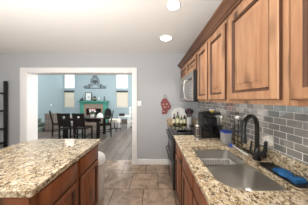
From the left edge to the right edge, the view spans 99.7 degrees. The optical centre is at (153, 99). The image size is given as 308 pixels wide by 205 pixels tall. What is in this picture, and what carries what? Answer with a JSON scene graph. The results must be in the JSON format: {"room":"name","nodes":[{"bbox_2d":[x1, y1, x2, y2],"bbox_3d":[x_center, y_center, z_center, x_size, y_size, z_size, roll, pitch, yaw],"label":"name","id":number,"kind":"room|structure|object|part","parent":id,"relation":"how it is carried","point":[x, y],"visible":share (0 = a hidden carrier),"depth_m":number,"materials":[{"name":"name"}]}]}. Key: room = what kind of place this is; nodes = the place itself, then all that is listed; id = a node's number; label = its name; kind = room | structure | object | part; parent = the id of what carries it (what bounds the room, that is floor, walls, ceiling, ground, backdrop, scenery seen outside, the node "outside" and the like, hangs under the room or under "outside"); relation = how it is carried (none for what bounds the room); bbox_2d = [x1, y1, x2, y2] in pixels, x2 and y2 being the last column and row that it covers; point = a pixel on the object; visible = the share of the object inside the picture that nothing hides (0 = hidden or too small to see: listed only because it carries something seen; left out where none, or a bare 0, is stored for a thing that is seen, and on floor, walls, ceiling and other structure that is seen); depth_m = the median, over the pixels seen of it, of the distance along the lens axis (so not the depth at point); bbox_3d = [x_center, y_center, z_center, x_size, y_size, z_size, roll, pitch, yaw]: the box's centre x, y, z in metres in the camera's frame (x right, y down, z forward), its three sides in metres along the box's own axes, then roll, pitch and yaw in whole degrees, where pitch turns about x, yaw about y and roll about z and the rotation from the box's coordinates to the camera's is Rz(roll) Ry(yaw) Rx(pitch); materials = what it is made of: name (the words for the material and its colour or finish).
{"room":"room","nodes":[
{"label":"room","id":0,"kind":"room"},
{"bbox_2d":[38,75,62,121],"bbox_3d":[-5.700,-0.576,5.585,0.120,4.000,4.970,0,0,0],"label":"wall","id":1,"kind":"structure","parent":0,"point":[50,87],"depth_m":7.03,"materials":[{"name":"blue paint"}]},
{"bbox_2d":[63,75,131,120],"bbox_3d":[-2.330,-0.576,8.145,6.860,4.000,0.150,0,0,0],"label":"wall","id":2,"kind":"structure","parent":0,"point":[80,81],"depth_m":8.07,"materials":[{"name":"blue paint"}]},
{"bbox_2d":[64,75,74,107],"bbox_3d":[-5.245,-0.714,8.095,0.670,2.425,0.130,0,0,0],"label":"window","id":3,"kind":"structure","parent":2,"relation":"in","point":[69,95],"depth_m":8.07,"materials":[{"name":"white paint"}]},
{"bbox_2d":[64,92,73,106],"bbox_3d":[-5.245,0.002,8.077,0.590,0.895,0.030,0,0,0],"label":"shade","id":4,"kind":"object","parent":3,"relation":"attached to","point":[69,96],"depth_m":8.07,"materials":[{"name":"beige fabric"}]},
{"bbox_2d":[85,75,104,87],"bbox_3d":[-3.641,-1.097,8.052,1.379,0.841,0.030,0,0,0],"label":"scroll","id":5,"kind":"object","parent":2,"relation":"attached to","point":[93,81],"visible":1,"depth_m":8.04,"materials":[{"name":"grey metal"}]},
{"bbox_2d":[116,75,127,107],"bbox_3d":[-1.965,-0.714,8.095,0.770,2.425,0.130,0,0,0],"label":"window","id":6,"kind":"structure","parent":2,"relation":"in","point":[121,96],"depth_m":8.07,"materials":[{"name":"white paint"}]},
{"bbox_2d":[117,92,127,106],"bbox_3d":[-1.965,0.002,8.077,0.690,0.895,0.030,0,0,0],"label":"shade","id":7,"kind":"object","parent":6,"relation":"attached to","point":[122,97],"depth_m":8.07,"materials":[{"name":"beige fabric"}]},
{"bbox_2d":[0,53,197,158],"bbox_3d":[-1.550,-0.576,2.966,5.300,4.000,0.267,0,0,0],"label":"wall","id":8,"kind":"structure","parent":0,"point":[158,74],"depth_m":2.86,"materials":[{"name":"grey paint"}]},
{"bbox_2d":[20,68,136,164],"bbox_3d":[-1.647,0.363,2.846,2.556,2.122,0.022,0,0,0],"label":"trim","id":9,"kind":"structure","parent":8,"relation":"attached to","point":[23,71],"depth_m":2.83,"materials":[{"name":"white paint"}]},
{"bbox_2d":[137,159,167,164],"bbox_3d":[0.266,1.367,2.850,1.269,0.115,0.014,0,0,0],"label":"baseboard","id":10,"kind":"structure","parent":8,"relation":"attached to","point":[139,161],"depth_m":2.84,"materials":[{"name":"white paint"}]},
{"bbox_2d":[38,122,178,204],"bbox_3d":[-2.270,1.474,2.735,6.740,0.100,10.670,0,0,0],"label":"floor","id":11,"kind":"structure","parent":0,"point":[125,183],"depth_m":2.47,"materials":[{"name":"brown tile"}]},
{"bbox_2d":[0,81,7,147],"bbox_3d":[-3.527,0.514,2.650,0.717,1.820,0.340,0,0,0],"label":"shelving unit","id":12,"kind":"object","parent":11,"relation":"on","point":[5,83],"visible":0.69,"depth_m":2.78,"materials":[{"name":"black metal"}]},
{"bbox_3d":[-3.195,0.514,2.800,0.052,1.820,0.040,0,0,0],"label":"post","id":13,"kind":"part","parent":12,"relation":"part of","materials":[{"name":"black metal"}]},
{"bbox_2d":[0,161,76,204],"bbox_3d":[-1.131,0.990,0.989,0.857,0.868,0.477,0,0,0],"label":"base cabinet","id":14,"kind":"object","parent":11,"relation":"on","point":[62,190],"depth_m":0.95,"materials":[{"name":"brown wood"}]},
{"bbox_3d":[-1.141,0.990,0.762,0.838,0.868,0.024,0,0,0],"label":"island end panel","id":15,"kind":"part","parent":14,"relation":"part of","materials":[{"name":"brown wood"}]},
{"bbox_3d":[-0.713,1.030,1.002,0.020,0.548,0.397,0,0,0],"label":"door","id":16,"kind":"part","parent":14,"relation":"part of","materials":[{"name":"brown wood"}]},
{"bbox_3d":[-0.711,1.030,1.002,0.016,0.418,0.267,0,0,0],"label":"raised panel","id":17,"kind":"part","parent":14,"relation":"part of","materials":[{"name":"brown wood"}]},
{"bbox_3d":[-0.711,1.030,1.002,0.016,0.456,0.305,0,0,0],"label":"moulding","id":18,"kind":"part","parent":14,"relation":"part of","materials":[{"name":"brown wood"}]},
{"bbox_2d":[38,119,44,132],"bbox_3d":[-5.282,1.169,5.825,0.705,0.509,0.850,0,0,0],"label":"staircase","id":19,"kind":"structure","parent":11,"relation":"on","point":[41,125],"depth_m":5.88,"materials":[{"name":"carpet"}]},
{"bbox_2d":[44,113,58,131],"bbox_3d":[-4.640,1.029,5.947,0.440,0.790,0.466,0,0,0],"label":"chest","id":20,"kind":"object","parent":11,"relation":"on","point":[48,124],"visible":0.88,"depth_m":5.74,"materials":[{"name":"beige wood"}]},
{"bbox_3d":[-4.640,1.016,5.750,0.370,0.215,0.017,0,0,0],"label":"drawer","id":21,"kind":"part","parent":20,"relation":"part of","materials":[{"name":"beige wood"}]},
{"bbox_3d":[-4.640,1.246,5.750,0.370,0.215,0.017,0,0,0],"label":"drawer","id":22,"kind":"part","parent":20,"relation":"part of","materials":[{"name":"beige wood"}]},
{"bbox_2d":[49,111,62,136],"bbox_3d":[-3.839,0.934,5.215,0.561,0.980,0.390,0,0,-36],"label":"dining chair","id":23,"kind":"object","parent":11,"relation":"on","point":[53,123],"visible":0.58,"depth_m":5.01,"materials":[{"name":"brown wood"}]},
{"bbox_2d":[56,113,77,138],"bbox_3d":[-2.927,0.934,4.440,0.390,0.980,0.561,0,0,-3],"label":"dining chair","id":24,"kind":"object","parent":11,"relation":"on","point":[65,123],"visible":0.84,"depth_m":4.24,"materials":[{"name":"brown wood"}]},
{"bbox_3d":[-2.917,0.719,4.232,0.390,0.550,0.146,0,0,-3],"label":"backrest","id":25,"kind":"part","parent":24,"relation":"part of","materials":[{"name":"brown wood"}]},
{"bbox_3d":[-2.930,0.972,4.510,0.390,0.045,0.420,0,0,-3],"label":"seat","id":26,"kind":"part","parent":24,"relation":"part of","materials":[{"name":"brown wood"}]},
{"bbox_2d":[72,113,92,138],"bbox_3d":[-2.424,0.934,4.440,0.390,0.980,0.561,0,0,3],"label":"dining chair","id":27,"kind":"object","parent":11,"relation":"on","point":[80,123],"visible":0.96,"depth_m":4.24,"materials":[{"name":"brown wood"}]},
{"bbox_3d":[-2.436,0.719,4.232,0.390,0.550,0.146,0,0,3],"label":"backrest","id":28,"kind":"part","parent":27,"relation":"part of","materials":[{"name":"brown wood"}]},
{"bbox_3d":[-2.419,0.972,4.510,0.390,0.045,0.420,0,0,3],"label":"seat","id":29,"kind":"part","parent":27,"relation":"part of","materials":[{"name":"brown wood"}]},
{"bbox_2d":[63,115,109,138],"bbox_3d":[-2.655,1.046,5.085,1.650,0.755,0.930,0,0,0],"label":"dining table","id":30,"kind":"object","parent":11,"relation":"on","point":[87,117],"visible":0.54,"depth_m":4.74,"materials":[{"name":"brown wood"}]},
{"bbox_3d":[-3.280,1.065,4.780,0.090,0.719,0.090,0,0,0],"label":"leg","id":31,"kind":"part","parent":30,"relation":"part of","materials":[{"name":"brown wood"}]},
{"bbox_2d":[89,109,95,117],"bbox_3d":[-2.304,0.510,4.862,0.236,0.318,0.205,0,0,-43],"label":"flower arrangement","id":32,"kind":"object","parent":30,"relation":"on","point":[92,111],"visible":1,"depth_m":4.82,"materials":[{"name":"plant"}]},
{"bbox_3d":[-2.050,1.065,4.780,0.090,0.719,0.090,0,0,0],"label":"leg","id":33,"kind":"part","parent":30,"relation":"part of","materials":[{"name":"brown wood"}]},
{"bbox_3d":[-2.050,1.065,5.390,0.090,0.719,0.090,0,0,0],"label":"leg","id":34,"kind":"part","parent":30,"relation":"part of","materials":[{"name":"brown wood"}]},
{"bbox_2d":[77,145,97,204],"bbox_3d":[-1.131,0.990,1.454,0.857,0.868,0.449,0,0,0],"label":"base cabinet","id":35,"kind":"object","parent":11,"relation":"on","point":[87,165],"visible":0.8,"depth_m":1.40,"materials":[{"name":"brown wood"}]},
{"bbox_2d":[0,139,100,196],"bbox_3d":[-1.147,0.534,1.218,0.907,0.040,0.967,0,0,0],"label":"countertop","id":36,"kind":"structure","parent":35,"relation":"on","point":[27,167],"depth_m":1.08,"materials":[{"name":"stone"}]},
{"bbox_3d":[-0.713,0.655,1.454,0.020,0.158,0.395,0,0,0],"label":"drawer","id":37,"kind":"part","parent":35,"relation":"part of","materials":[{"name":"brown wood"}]},
{"bbox_3d":[-0.713,1.030,1.454,0.020,0.548,0.395,0,0,0],"label":"door","id":38,"kind":"part","parent":35,"relation":"part of","materials":[{"name":"brown wood"}]},
{"bbox_3d":[-0.711,1.030,1.454,0.016,0.418,0.265,0,0,0],"label":"raised panel","id":39,"kind":"part","parent":35,"relation":"part of","materials":[{"name":"brown wood"}]},
{"bbox_3d":[-0.711,1.030,1.454,0.016,0.456,0.303,0,0,0],"label":"moulding","id":40,"kind":"part","parent":35,"relation":"part of","materials":[{"name":"brown wood"}]},
{"bbox_2d":[77,101,108,123],"bbox_3d":[-3.650,0.756,7.742,1.780,1.335,0.645,0,0,0],"label":"fireplace","id":41,"kind":"object","parent":11,"relation":"on","point":[99,106],"visible":0.66,"depth_m":7.86,"materials":[{"name":"teal paint"}]},
{"bbox_2d":[85,92,91,100],"bbox_3d":[-3.995,-0.172,7.942,0.390,0.519,0.025,0,0,0],"label":"picture frame","id":42,"kind":"object","parent":41,"relation":"on","point":[88,95],"visible":1,"depth_m":7.94,"materials":[{"name":"black plastic"}]},
{"bbox_2d":[86,93,90,99],"bbox_3d":[-3.995,-0.172,7.945,0.320,0.449,0.010,0,0,0],"label":"print","id":43,"kind":"object","parent":42,"relation":"attached to","point":[88,95],"depth_m":7.94,"materials":[{"name":"white paper"}]},
{"bbox_2d":[77,101,108,101],"bbox_3d":[-3.650,0.121,7.893,1.780,0.065,0.345,0,0,0],"label":"mantel shelf","id":44,"kind":"object","parent":41,"relation":"attached to","point":[77,101],"depth_m":7.72,"materials":[{"name":"teal paint"}]},
{"bbox_2d":[98,151,105,201],"bbox_3d":[-0.865,1.093,1.885,0.324,0.660,0.324,0,0,0],"label":"trash bin","id":45,"kind":"object","parent":11,"relation":"on","point":[101,157],"visible":0.35,"depth_m":1.83,"materials":[{"name":"white plastic"}]},
{"bbox_3d":[-0.865,0.836,1.885,0.315,0.145,0.315,0,0,0],"label":"lid","id":46,"kind":"part","parent":45,"relation":"part of","materials":[{"name":"white plastic"}]},
{"bbox_2d":[100,110,113,136],"bbox_3d":[-1.862,0.934,5.098,0.561,0.980,0.390,0,0,-17],"label":"dining chair","id":47,"kind":"object","parent":11,"relation":"on","point":[101,124],"visible":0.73,"depth_m":4.96,"materials":[{"name":"brown wood"}]},
{"bbox_3d":[-1.930,0.972,5.077,0.420,0.045,0.390,0,0,-17],"label":"seat","id":48,"kind":"part","parent":47,"relation":"part of","materials":[{"name":"brown wood"}]},
{"bbox_2d":[104,108,120,131],"bbox_3d":[-1.865,0.904,5.969,0.673,1.040,0.578,0,0,0],"label":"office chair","id":49,"kind":"object","parent":11,"relation":"on","point":[107,111],"visible":0.84,"depth_m":5.73,"materials":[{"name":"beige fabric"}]},
{"bbox_3d":[-2.026,0.624,5.742,0.350,0.480,0.036,0,0,0],"label":"backrest","id":50,"kind":"part","parent":49,"relation":"part of","materials":[{"name":"black plastic"}]},
{"bbox_3d":[-1.800,0.954,5.960,0.500,0.100,0.460,0,0,0],"label":"seat","id":51,"kind":"part","parent":49,"relation":"part of","materials":[{"name":"beige fabric"}]},
{"bbox_2d":[118,116,128,128],"bbox_3d":[-1.480,1.127,6.535,0.520,0.595,0.430,0,0,0],"label":"side table","id":52,"kind":"object","parent":11,"relation":"on","point":[118,116],"visible":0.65,"depth_m":6.36,"materials":[{"name":"white wood"}]},
{"bbox_2d":[129,107,131,127],"bbox_3d":[-0.950,0.899,6.600,0.536,1.050,0.336,0,0,0],"label":"ladder shelf","id":53,"kind":"object","parent":11,"relation":"on","point":[130,116],"visible":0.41,"depth_m":6.45,"materials":[{"name":"white wood"}]},
{"bbox_2d":[176,143,182,204],"bbox_3d":[0.633,0.990,1.655,0.654,0.868,0.419,0,0,0],"label":"base cabinet","id":54,"kind":"object","parent":11,"relation":"on","point":[179,167],"visible":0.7,"depth_m":1.61,"materials":[{"name":"brown wood"}]},
{"bbox_3d":[0.314,1.030,1.655,0.016,0.456,0.258,0,0,0],"label":"moulding","id":55,"kind":"part","parent":54,"relation":"part of","materials":[{"name":"brown wood"}]},
{"bbox_3d":[0.316,1.030,1.655,0.020,0.548,0.350,0,0,0],"label":"door","id":56,"kind":"part","parent":54,"relation":"part of","materials":[{"name":"brown wood"}]},
{"bbox_3d":[0.314,1.030,1.655,0.016,0.418,0.220,0,0,0],"label":"raised panel","id":57,"kind":"part","parent":54,"relation":"part of","materials":[{"name":"brown wood"}]},
{"bbox_3d":[0.316,0.651,1.655,0.020,0.155,0.350,0,0,0],"label":"drawer","id":58,"kind":"part","parent":54,"relation":"part of","materials":[{"name":"brown wood"}]},
{"bbox_2d":[166,125,194,193],"bbox_3d":[0.598,0.964,2.259,0.733,0.919,0.750,0,0,0],"label":"stove","id":59,"kind":"object","parent":11,"relation":"on","point":[173,130],"visible":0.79,"depth_m":2.06,"materials":[{"name":"black metal"}]},
{"bbox_3d":[0.298,1.101,2.259,0.031,0.445,0.738,0,0,0],"label":"oven door","id":60,"kind":"part","parent":59,"relation":"part of","materials":[{"name":"black plastic"}]},
{"bbox_3d":[0.298,0.717,2.259,0.031,0.295,0.738,0,0,0],"label":"oven door","id":61,"kind":"part","parent":59,"relation":"part of","materials":[{"name":"black plastic"}]},
{"bbox_2d":[168,125,193,134],"bbox_3d":[0.627,0.517,2.259,0.674,0.022,0.750,0,0,0],"label":"cooktop","id":62,"kind":"object","parent":59,"relation":"in","point":[174,129],"depth_m":2.19,"materials":[{"name":"black glass"}]},
{"bbox_2d":[182,155,208,204],"bbox_3d":[0.633,0.990,1.030,0.654,0.868,0.827,0,0,0],"label":"base cabinet","id":63,"kind":"object","parent":11,"relation":"on","point":[192,194],"visible":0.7,"depth_m":1.11,"materials":[{"name":"brown wood"}]},
{"bbox_3d":[0.314,1.030,1.230,0.016,0.456,0.268,0,0,0],"label":"moulding","id":64,"kind":"part","parent":63,"relation":"part of","materials":[{"name":"brown wood"}]},
{"bbox_3d":[0.316,1.030,1.230,0.020,0.548,0.360,0,0,0],"label":"door","id":65,"kind":"part","parent":63,"relation":"part of","materials":[{"name":"brown wood"}]},
{"bbox_3d":[0.314,1.030,1.230,0.016,0.418,0.230,0,0,0],"label":"raised panel","id":66,"kind":"part","parent":63,"relation":"part of","materials":[{"name":"brown wood"}]},
{"bbox_3d":[0.316,0.651,1.230,0.020,0.155,0.360,0,0,0],"label":"drawer","id":67,"kind":"part","parent":63,"relation":"part of","materials":[{"name":"brown wood"}]},
{"bbox_3d":[0.316,0.651,0.830,0.020,0.155,0.360,0,0,0],"label":"drawer","id":68,"kind":"part","parent":63,"relation":"part of","materials":[{"name":"brown wood"}]},
{"bbox_3d":[0.633,0.990,0.182,0.654,0.868,0.862,0,0,0],"label":"base cabinet","id":69,"kind":"object","parent":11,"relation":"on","visible":0},
{"bbox_2d":[174,133,307,204],"bbox_3d":[0.626,0.482,0.813,0.682,0.144,2.126,0,0,0],"label":"countertop","id":70,"kind":"structure","parent":69,"relation":"on","point":[215,192],"depth_m":0.86,"materials":[{"name":"stone"}]},
{"bbox_2d":[194,121,200,139],"bbox_3d":[0.566,0.396,1.685,0.081,0.236,0.113,0,0,23],"label":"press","id":71,"kind":"object","parent":70,"relation":"on","point":[197,130],"visible":1,"depth_m":1.67,"materials":[{"name":"silver metal"}]},
{"bbox_2d":[198,113,221,137],"bbox_3d":[0.760,0.351,1.760,0.270,0.325,0.203,0,0,0],"label":"toaster oven","id":72,"kind":"object","parent":70,"relation":"on","point":[211,124],"visible":0.9,"depth_m":1.69,"materials":[{"name":"black plastic"}]},
{"bbox_2d":[199,111,220,113],"bbox_3d":[0.760,0.180,1.780,0.260,0.018,0.150,0,0,0],"label":"baking tray","id":73,"kind":"object","parent":72,"relation":"on","point":[201,112],"visible":0.98,"depth_m":1.71,"materials":[{"name":"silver metal"}]},
{"bbox_3d":[0.729,0.346,1.696,0.183,0.275,0.013,0,0,0],"label":"door","id":74,"kind":"part","parent":72,"relation":"part of","materials":[{"name":"black glass"}]},
{"bbox_3d":[0.857,0.277,1.699,0.060,0.135,0.010,0,0,0],"label":"control panel","id":75,"kind":"part","parent":72,"relation":"part of","materials":[{"name":"silver metal"}]},
{"bbox_2d":[220,129,232,143],"bbox_3d":[0.860,0.440,1.550,0.110,0.146,0.110,0,0,0],"label":"tub","id":76,"kind":"object","parent":70,"relation":"on","point":[225,134],"visible":0.96,"depth_m":1.50,"materials":[{"name":"grey plastic"}]},
{"bbox_3d":[0.860,0.378,1.550,0.110,0.022,0.110,0,0,0],"label":"lid","id":77,"kind":"part","parent":76,"relation":"part of","materials":[{"name":"blue plastic"}]},
{"bbox_2d":[231,118,242,148],"bbox_3d":[0.900,0.361,1.410,0.043,0.304,0.150,0,0,0],"label":"wire rack","id":78,"kind":"object","parent":70,"relation":"on","point":[238,130],"visible":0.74,"depth_m":1.41,"materials":[{"name":"black metal"}]},
{"bbox_2d":[229,143,247,155],"bbox_3d":[0.845,0.495,1.316,0.050,0.036,0.253,0,0,0],"label":"dish brush","id":79,"kind":"object","parent":70,"relation":"on","point":[230,144],"visible":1,"depth_m":1.35,"materials":[{"name":"white plastic"}]},
{"bbox_2d":[193,150,287,190],"bbox_3d":[0.608,0.656,1.069,0.475,0.200,0.738,0,0,0],"label":"sink","id":80,"kind":"object","parent":70,"relation":"in","point":[241,176],"visible":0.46,"depth_m":1.08,"materials":[{"name":"silver metal"}]},
{"bbox_3d":[0.607,0.659,1.268,0.410,0.194,0.313,0,0,0],"label":"bowl","id":81,"kind":"part","parent":80,"relation":"part of","materials":[{"name":"silver metal"}]},
{"bbox_2d":[204,159,235,164],"bbox_3d":[0.608,0.678,1.238,0.320,0.144,0.190,0,0,0],"label":"dish rack","id":82,"kind":"object","parent":80,"relation":"in","point":[204,159],"visible":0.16,"depth_m":1.33,"materials":[{"name":"white plastic"}]},
{"bbox_3d":[0.607,0.659,0.911,0.410,0.194,0.353,0,0,0],"label":"bowl","id":83,"kind":"part","parent":80,"relation":"part of","materials":[{"name":"silver metal"}]},
{"bbox_2d":[243,141,253,155],"bbox_3d":[0.926,0.456,1.245,0.036,0.115,0.170,0,0,0],"label":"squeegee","id":84,"kind":"object","parent":70,"relation":"on","point":[244,149],"visible":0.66,"depth_m":1.24,"materials":[{"name":"black plastic"}]},
{"bbox_2d":[240,114,267,160],"bbox_3d":[0.806,0.317,1.082,0.226,0.392,0.109,0,0,-7],"label":"faucet","id":85,"kind":"object","parent":70,"relation":"on","point":[257,156],"visible":1,"depth_m":1.06,"materials":[{"name":"black metal"}]},
{"bbox_3d":[0.893,0.409,1.072,0.048,0.142,0.070,0,0,-10],"label":"handle","id":86,"kind":"part","parent":85,"relation":"part of","materials":[{"name":"black metal"}]},
{"bbox_2d":[259,162,307,188],"bbox_3d":[0.885,0.508,0.897,0.107,0.010,0.296,0,0,0],"label":"tray","id":87,"kind":"object","parent":70,"relation":"on","point":[269,166],"visible":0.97,"depth_m":0.90,"materials":[{"name":"black plastic"}]},
{"bbox_2d":[273,168,306,183],"bbox_3d":[0.888,0.495,0.860,0.087,0.028,0.150,0,0,0],"label":"cloth","id":88,"kind":"object","parent":87,"relation":"on","point":[283,172],"visible":1,"depth_m":0.84,"materials":[{"name":"blue fabric"}]},
{"bbox_3d":[0.633,0.990,2.740,0.654,0.868,0.194,0,0,0],"label":"base cabinet","id":89,"kind":"object","parent":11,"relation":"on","visible":0},
{"bbox_2d":[167,118,197,125],"bbox_3d":[0.625,0.482,2.740,0.681,0.144,0.204,0,0,0],"label":"countertop","id":90,"kind":"structure","parent":89,"relation":"on","point":[169,120],"depth_m":2.83,"materials":[{"name":"stone"}]},
{"bbox_2d":[176,112,178,124],"bbox_3d":[0.495,0.386,2.695,0.061,0.256,0.061,0,0,0],"label":"bottle","id":91,"kind":"object","parent":90,"relation":"on","point":[177,116],"visible":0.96,"depth_m":2.67,"materials":[{"name":"green glass"}]},
{"bbox_2d":[172,107,186,122],"bbox_3d":[0.545,0.340,2.780,0.336,0.348,0.071,0,0,0],"label":"serving plate","id":92,"kind":"object","parent":90,"relation":"on","point":[181,111],"visible":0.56,"depth_m":2.79,"materials":[{"name":"white ceramic"}]},
{"bbox_2d":[185,108,192,124],"bbox_3d":[0.734,0.347,2.705,0.172,0.332,0.110,0,0,0],"label":"utensil crock","id":93,"kind":"object","parent":90,"relation":"on","point":[189,119],"visible":0.99,"depth_m":2.67,"materials":[{"name":"white ceramic"}]},
{"bbox_2d":[0,0,221,52],"bbox_3d":[-1.550,-1.066,0.129,5.300,0.100,5.457,0,0,0],"label":"ceiling","id":94,"kind":"structure","parent":0,"point":[26,26],"depth_m":1.76,"materials":[{"name":"white paint"}]},
{"bbox_2d":[159,35,172,40],"bbox_3d":[0.200,-1.008,2.150,0.230,0.016,0.230,0,0,0],"label":"recessed light","id":95,"kind":"object","parent":94,"relation":"in","point":[163,37],"visible":1,"depth_m":2.13,"materials":[{"name":"white paint"}]},
{"bbox_2d":[167,0,180,9],"bbox_3d":[0.215,-1.008,1.400,0.150,0.016,0.150,0,0,0],"label":"recessed light","id":96,"kind":"object","parent":94,"relation":"in","point":[173,4],"visible":1,"depth_m":1.38,"materials":[{"name":"white paint"}]},
{"bbox_3d":[1.040,0.204,0.129,0.120,2.440,5.457,0,0,0],"label":"wall","id":97,"kind":"structure","parent":0,"visible":0},
{"bbox_2d":[181,51,197,78],"bbox_3d":[0.771,-0.553,2.301,0.392,0.295,1.100,0,0,0],"label":"upper cabinet","id":98,"kind":"object","parent":97,"relation":"attached to","point":[192,64],"visible":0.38,"depth_m":2.04,"materials":[{"name":"brown wood"}]},
{"bbox_3d":[0.585,-0.523,2.540,0.020,0.195,0.520,0,0,0],"label":"door","id":99,"kind":"part","parent":98,"relation":"part of","materials":[{"name":"brown wood"}]},
{"bbox_2d":[179,70,197,101],"bbox_3d":[0.720,-0.183,2.218,0.493,0.430,0.924,0,0,0],"label":"microwave","id":100,"kind":"object","parent":98,"relation":"attached to","point":[188,85],"visible":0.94,"depth_m":1.91,"materials":[{"name":"silver metal"}]},
{"bbox_3d":[0.531,-0.157,2.370,0.005,0.353,0.616,0,0,0],"label":"door","id":101,"kind":"part","parent":100,"relation":"part of","materials":[{"name":"silver metal"}]},
{"bbox_3d":[0.531,-0.157,1.909,0.005,0.353,0.299,0,0,0],"label":"control panel","id":102,"kind":"part","parent":100,"relation":"part of","materials":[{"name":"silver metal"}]},
{"bbox_3d":[0.606,-0.553,2.301,0.018,0.295,1.100,0,0,0],"label":"frame","id":103,"kind":"part","parent":98,"relation":"part of","materials":[{"name":"brown wood"}]},
{"bbox_3d":[0.585,-0.523,2.007,0.020,0.195,0.445,0,0,0],"label":"door","id":104,"kind":"part","parent":98,"relation":"part of","materials":[{"name":"brown wood"}]},
{"bbox_2d":[177,0,242,68],"bbox_3d":[0.557,-0.707,1.466,0.079,0.082,2.772,0,0,0],"label":"crown molding","id":105,"kind":"structure","parent":98,"relation":"attached to","point":[226,7],"depth_m":1.23,"materials":[{"name":"brown wood"}]},
{"bbox_2d":[198,16,228,102],"bbox_3d":[0.771,-0.337,1.392,0.392,0.729,0.710,0,0,0],"label":"upper cabinet","id":106,"kind":"object","parent":97,"relation":"attached to","point":[213,54],"visible":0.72,"depth_m":1.23,"materials":[{"name":"brown wood"}]},
{"bbox_3d":[0.583,-0.310,1.567,0.016,0.529,0.205,0,0,0],"label":"moulding","id":107,"kind":"part","parent":106,"relation":"part of","materials":[{"name":"brown wood"}]},
{"bbox_3d":[0.585,-0.310,1.567,0.020,0.621,0.297,0,0,0],"label":"door","id":108,"kind":"part","parent":106,"relation":"part of","materials":[{"name":"brown wood"}]},
{"bbox_3d":[0.583,-0.310,1.567,0.016,0.491,0.167,0,0,0],"label":"raised panel","id":109,"kind":"part","parent":106,"relation":"part of","materials":[{"name":"brown wood"}]},
{"bbox_3d":[0.583,-0.310,1.222,0.016,0.529,0.222,0,0,0],"label":"moulding","id":110,"kind":"part","parent":106,"relation":"part of","materials":[{"name":"brown wood"}]},
{"bbox_3d":[0.585,-0.310,1.222,0.020,0.621,0.314,0,0,0],"label":"door","id":111,"kind":"part","parent":106,"relation":"part of","materials":[{"name":"brown wood"}]},
{"bbox_3d":[0.583,-0.310,1.222,0.016,0.491,0.184,0,0,0],"label":"raised panel","id":112,"kind":"part","parent":106,"relation":"part of","materials":[{"name":"brown wood"}]},
{"bbox_2d":[198,102,307,164],"bbox_3d":[0.974,0.298,1.129,0.012,0.532,3.457,0,0,0],"label":"backsplash","id":113,"kind":"structure","parent":97,"relation":"attached to","point":[284,128],"depth_m":1.04,"materials":[{"name":"grey tile"}]},
{"bbox_2d":[228,0,289,105],"bbox_3d":[0.771,-0.337,0.804,0.392,0.729,0.458,0,0,0],"label":"upper cabinet","id":114,"kind":"object","parent":97,"relation":"attached to","point":[258,30],"visible":0.84,"depth_m":0.71,"materials":[{"name":"brown wood"}]},
{"bbox_3d":[0.583,-0.310,0.804,0.016,0.529,0.313,0,0,0],"label":"moulding","id":115,"kind":"part","parent":114,"relation":"part of","materials":[{"name":"brown wood"}]},
{"bbox_3d":[0.583,-0.310,0.804,0.016,0.491,0.275,0,0,0],"label":"raised panel","id":116,"kind":"part","parent":114,"relation":"part of","materials":[{"name":"brown wood"}]},
{"bbox_2d":[290,0,307,106],"bbox_3d":[0.771,-0.337,0.326,0.392,0.729,0.490,0,0,0],"label":"upper cabinet","id":117,"kind":"object","parent":97,"relation":"attached to","point":[298,9],"visible":1,"depth_m":0.52,"materials":[{"name":"brown wood"}]},
{"bbox_3d":[0.583,-0.310,0.330,0.016,0.529,0.347,0,0,0],"label":"moulding","id":118,"kind":"part","parent":117,"relation":"part of","materials":[{"name":"brown wood"}]}
]}

